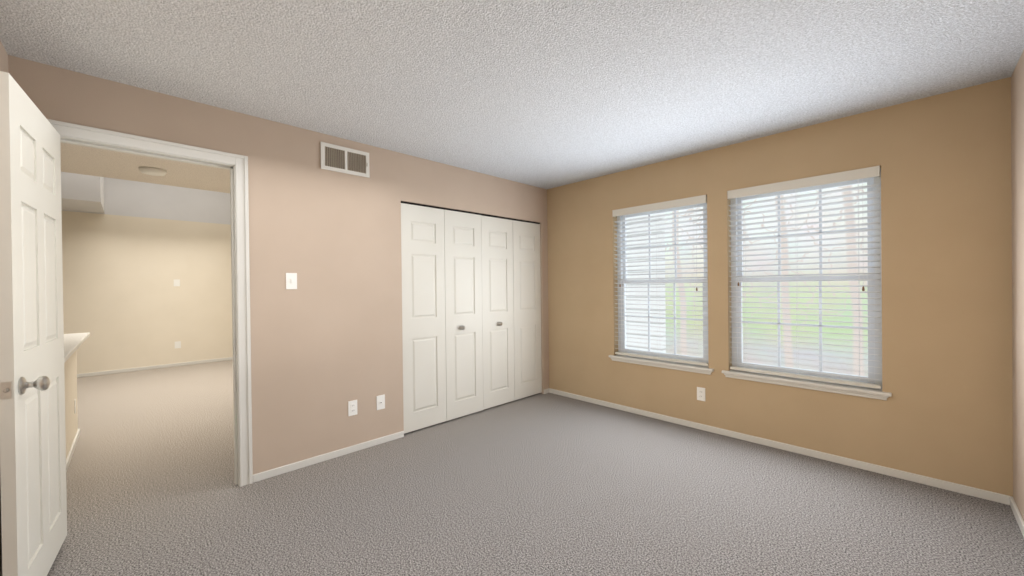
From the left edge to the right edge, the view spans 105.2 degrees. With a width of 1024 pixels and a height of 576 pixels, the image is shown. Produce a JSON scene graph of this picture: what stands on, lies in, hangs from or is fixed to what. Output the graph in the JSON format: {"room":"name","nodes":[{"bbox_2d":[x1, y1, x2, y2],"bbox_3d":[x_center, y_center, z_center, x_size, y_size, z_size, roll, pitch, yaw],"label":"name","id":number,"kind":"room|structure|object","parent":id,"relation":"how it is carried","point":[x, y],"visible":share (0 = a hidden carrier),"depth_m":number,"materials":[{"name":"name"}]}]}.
{"room":"empty bedroom","nodes":[
{"label":"empty bedroom","id":0,"kind":"room"},
{"bbox_2d":[0,40,7,575],"bbox_3d":[-1.278,0.077,0.633,0.120,2.440,3.460,-1,0,-44],"label":"wall","id":1,"kind":"structure","parent":0,"point":[3,60],"depth_m":1.80,"materials":[{"name":"beige paint"}]},
{"bbox_2d":[62,177,232,373],"bbox_3d":[-6.690,-0.392,5.681,4.750,3.450,0.120,-1,0,-44],"label":"wall","id":2,"kind":"structure","parent":0,"point":[133,252],"depth_m":6.36,"materials":[{"name":"beige paint"}]},
{"bbox_2d":[77,357,232,377],"bbox_3d":[-6.624,1.307,5.642,4.750,0.052,0.013,-1,0,-44],"label":"baseboard","id":3,"kind":"structure","parent":2,"relation":"attached to","point":[149,367],"depth_m":6.37,"materials":[{"name":"white wood"}]},
{"bbox_2d":[174,279,179,285],"bbox_3d":[-5.650,-0.086,6.603,0.080,0.115,0.005,-1,0,-44],"label":"switch plate","id":4,"kind":"object","parent":2,"relation":"attached to","point":[177,283],"depth_m":6.60,"materials":[{"name":"white plastic"}]},
{"bbox_2d":[175,341,180,347],"bbox_3d":[-5.638,0.959,6.609,0.080,0.115,0.005,-1,0,-44],"label":"electrical outlet","id":5,"kind":"object","parent":2,"relation":"attached to","point":[177,344],"depth_m":6.61,"materials":[{"name":"white plastic"}]},
{"bbox_2d":[8,55,548,474],"bbox_3d":[-1.031,0.060,3.370,4.290,2.440,0.120,-1,0,-44],"label":"wall","id":6,"kind":"structure","parent":0,"point":[326,341],"depth_m":2.87,"materials":[{"name":"beige paint"}]},
{"bbox_2d":[0,71,66,575],"bbox_3d":[-2.064,0.241,1.701,0.180,2.040,0.761,-1,0,-40],"label":"door","id":7,"kind":"structure","parent":6,"relation":"in","point":[33,466],"depth_m":1.58,"materials":[{"name":"white wood"}]},
{"bbox_2d":[47,119,252,486],"bbox_3d":[-2.105,0.219,2.324,0.907,2.159,0.156,-1,0,-44],"label":"door frame","id":8,"kind":"structure","parent":6,"relation":"attached to","point":[240,162],"depth_m":2.55,"materials":[{"name":"white wood"}]},
{"bbox_2d":[286,273,296,288],"bbox_3d":[-1.556,-0.049,2.767,0.070,0.115,0.013,-1,0,-44],"label":"switch plate","id":9,"kind":"object","parent":6,"relation":"attached to","point":[291,280],"visible":1,"depth_m":2.77,"materials":[{"name":"white plastic"}]},
{"bbox_2d":[253,431,403,482],"bbox_3d":[-1.326,1.260,2.983,1.102,0.052,0.013,-1,0,-44],"label":"baseboard","id":10,"kind":"structure","parent":6,"relation":"attached to","point":[260,476],"depth_m":2.90,"materials":[{"name":"white wood"}]},
{"bbox_2d":[320,142,369,177],"bbox_3d":[-1.283,-0.988,3.033,0.370,0.199,0.021,-1,0,-44],"label":"air vent","id":11,"kind":"object","parent":6,"relation":"in","point":[337,158],"visible":1,"depth_m":3.02,"materials":[{"name":"white metal"}]},
{"bbox_2d":[348,400,356,415],"bbox_3d":[-1.245,0.939,3.067,0.070,0.115,0.008,-1,0,-44],"label":"electrical outlet","id":12,"kind":"object","parent":6,"relation":"attached to","point":[352,407],"visible":1,"depth_m":3.06,"materials":[{"name":"white plastic"}]},
{"bbox_2d":[376,394,384,409],"bbox_3d":[-1.080,0.942,3.227,0.070,0.115,0.010,-1,0,-44],"label":"electrical outlet","id":13,"kind":"object","parent":6,"relation":"attached to","point":[380,401],"visible":1,"depth_m":3.22,"materials":[{"name":"white plastic"}]},
{"bbox_2d":[401,203,446,433],"bbox_3d":[-0.800,0.261,3.547,0.449,1.995,0.028,-1,0,-44],"label":"closet door","id":14,"kind":"structure","parent":6,"relation":"in","point":[423,314],"depth_m":3.53,"materials":[{"name":"white wood"}]},
{"bbox_2d":[444,210,482,420],"bbox_3d":[-0.459,0.256,3.848,0.449,1.995,0.072,-1,0,-44],"label":"closet door","id":15,"kind":"structure","parent":6,"relation":"in","point":[463,311],"depth_m":3.84,"materials":[{"name":"white wood"}]},
{"bbox_2d":[401,201,539,223],"bbox_3d":[-0.331,-0.757,4.027,1.820,0.012,0.040,-1,0,-44],"label":"track rail","id":16,"kind":"object","parent":6,"relation":"attached to","point":[468,212],"visible":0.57,"depth_m":3.90,"materials":[{"name":"metal"}]},
{"bbox_2d":[481,215,514,409],"bbox_3d":[-0.137,0.250,4.174,0.449,1.995,0.072,-1,0,-44],"label":"closet door","id":17,"kind":"structure","parent":6,"relation":"in","point":[497,309],"depth_m":4.17,"materials":[{"name":"white wood"}]},
{"bbox_2d":[513,220,541,399],"bbox_3d":[0.172,0.245,4.505,0.449,1.995,0.028,-1,0,-44],"label":"closet door","id":18,"kind":"structure","parent":6,"relation":"in","point":[527,313],"depth_m":4.49,"materials":[{"name":"white wood"}]},
{"bbox_2d":[0,0,1023,192],"bbox_3d":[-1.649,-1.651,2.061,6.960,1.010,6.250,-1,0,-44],"label":"ceiling","id":19,"kind":"structure","parent":0,"point":[546,94],"depth_m":2.05,"materials":[{"name":"white paint"}]},
{"bbox_2d":[139,166,166,175],"bbox_3d":[-3.440,-1.112,3.754,0.200,0.045,0.200,-1,0,-44],"label":"light","id":20,"kind":"object","parent":19,"relation":"attached to","point":[153,171],"visible":1,"depth_m":3.70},
{"bbox_2d":[47,360,1023,575],"bbox_3d":[-2.759,1.361,3.146,7.110,0.120,9.380,-1,0,-44],"label":"floor","id":21,"kind":"structure","parent":0,"point":[546,484],"depth_m":2.30,"materials":[{"name":"grey carpet"}]},
{"bbox_2d":[64,351,77,458],"bbox_3d":[-3.223,0.871,2.733,0.120,0.875,2.030,-1,0,-44],"label":"wall","id":22,"kind":"structure","parent":21,"relation":"on","point":[70,380],"depth_m":3.13,"materials":[{"name":"beige paint"}]},
{"bbox_2d":[66,428,79,471],"bbox_3d":[-3.218,1.283,2.744,0.133,0.052,2.043,-1,0,-44],"label":"baseboard","id":23,"kind":"structure","parent":22,"relation":"attached to","point":[70,454],"depth_m":3.08,"materials":[{"name":"white wood"}]},
{"bbox_2d":[64,332,89,362],"bbox_3d":[-3.235,0.419,2.759,0.250,0.030,2.080,-1,0,-44],"label":"half wall cap","id":24,"kind":"object","parent":22,"relation":"on","point":[73,342],"visible":0.33,"depth_m":2.95,"materials":[{"name":"white wood"}]},
{"bbox_2d":[547,77,1012,496],"bbox_3d":[1.739,0.028,3.483,0.160,2.440,3.580,-1,0,-44],"label":"wall","id":25,"kind":"structure","parent":0,"point":[944,411],"depth_m":2.59,"materials":[{"name":"beige paint"}]},
{"bbox_2d":[609,354,713,374],"bbox_3d":[1.403,0.725,3.759,0.116,0.054,1.020,-1,0,-44],"label":"window sill","id":26,"kind":"structure","parent":25,"relation":"attached to","point":[702,369],"depth_m":3.68,"materials":[{"name":"white wood"}]},
{"bbox_2d":[617,203,707,362],"bbox_3d":[1.460,-0.057,3.819,0.068,1.508,0.930,-1,0,-44],"label":"window","id":27,"kind":"structure","parent":25,"relation":"in","point":[622,338],"depth_m":3.83,"materials":[{"name":"white plastic"}]},
{"bbox_2d":[612,195,708,365],"bbox_3d":[1.395,-0.061,3.756,0.074,1.491,0.918,-1,0,-44],"label":"window blind","id":28,"kind":"object","parent":27,"relation":"attached to","point":[701,199],"visible":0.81,"depth_m":3.71,"materials":[{"name":"white plastic"}]},
{"bbox_2d":[697,387,704,400],"bbox_3d":[1.666,0.935,3.453,0.008,0.115,0.070,-1,0,-44],"label":"electrical outlet","id":29,"kind":"object","parent":25,"relation":"attached to","point":[700,394],"visible":1,"depth_m":3.45,"materials":[{"name":"white plastic"}]},
{"bbox_2d":[545,388,1004,503],"bbox_3d":[1.632,1.223,3.484,0.020,0.052,3.420,-1,0,-44],"label":"baseboard","id":30,"kind":"structure","parent":25,"relation":"attached to","point":[960,488],"depth_m":2.88,"materials":[{"name":"white wood"}]},
{"bbox_2d":[730,168,881,388],"bbox_3d":[2.224,-0.062,3.034,0.068,1.510,0.940,-1,0,-44],"label":"window","id":31,"kind":"structure","parent":25,"relation":"in","point":[738,360],"depth_m":2.94,"materials":[{"name":"white plastic"}]},
{"bbox_2d":[727,166,880,388],"bbox_3d":[2.158,-0.067,2.971,0.074,1.493,0.928,-1,0,-44],"label":"window blind","id":32,"kind":"object","parent":31,"relation":"attached to","point":[863,173],"visible":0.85,"depth_m":2.91,"materials":[{"name":"white plastic"}]},
{"bbox_2d":[722,369,891,399],"bbox_3d":[2.167,0.721,2.974,0.116,0.054,1.030,-1,0,-44],"label":"window sill","id":33,"kind":"structure","parent":25,"relation":"attached to","point":[861,391],"depth_m":2.88,"materials":[{"name":"white wood"}]},
{"bbox_2d":[1011,50,1023,519],"bbox_3d":[1.407,0.046,0.747,4.130,2.440,0.120,-1,0,-44],"label":"wall","id":34,"kind":"structure","parent":0,"point":[1017,131],"depth_m":2.10,"materials":[{"name":"beige paint"}]},
{"bbox_2d":[1005,495,1023,536],"bbox_3d":[1.418,1.239,0.843,4.010,0.052,0.013,-1,0,-44],"label":"baseboard","id":35,"kind":"structure","parent":34,"relation":"attached to","point":[1009,500],"depth_m":2.11,"materials":[{"name":"white wood"}]},
{"bbox_3d":[-4.759,-2.179,3.664,4.750,0.100,5.480,-1,0,-44],"label":"ceiling","id":36,"kind":"structure","parent":0,"visible":0},
{"bbox_2d":[61,172,104,213],"bbox_3d":[-6.931,-1.618,4.603,2.930,0.980,1.100,-1,0,-44],"label":"soffit beam","id":37,"kind":"structure","parent":36,"relation":"attached to","point":[82,193],"depth_m":5.17,"materials":[{"name":"grey paint"}]},
{"label":"outside","id":38,"kind":"structure","parent":0,"visible":0},
{"bbox_2d":[626,213,665,358],"bbox_3d":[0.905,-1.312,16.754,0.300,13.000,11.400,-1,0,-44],"label":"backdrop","id":39,"kind":"structure","parent":38,"point":[644,337],"depth_m":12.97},
{"bbox_2d":[665,183,870,387],"bbox_3d":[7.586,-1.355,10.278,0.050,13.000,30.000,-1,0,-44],"label":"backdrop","id":40,"kind":"structure","parent":38,"point":[826,359],"depth_m":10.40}
]}

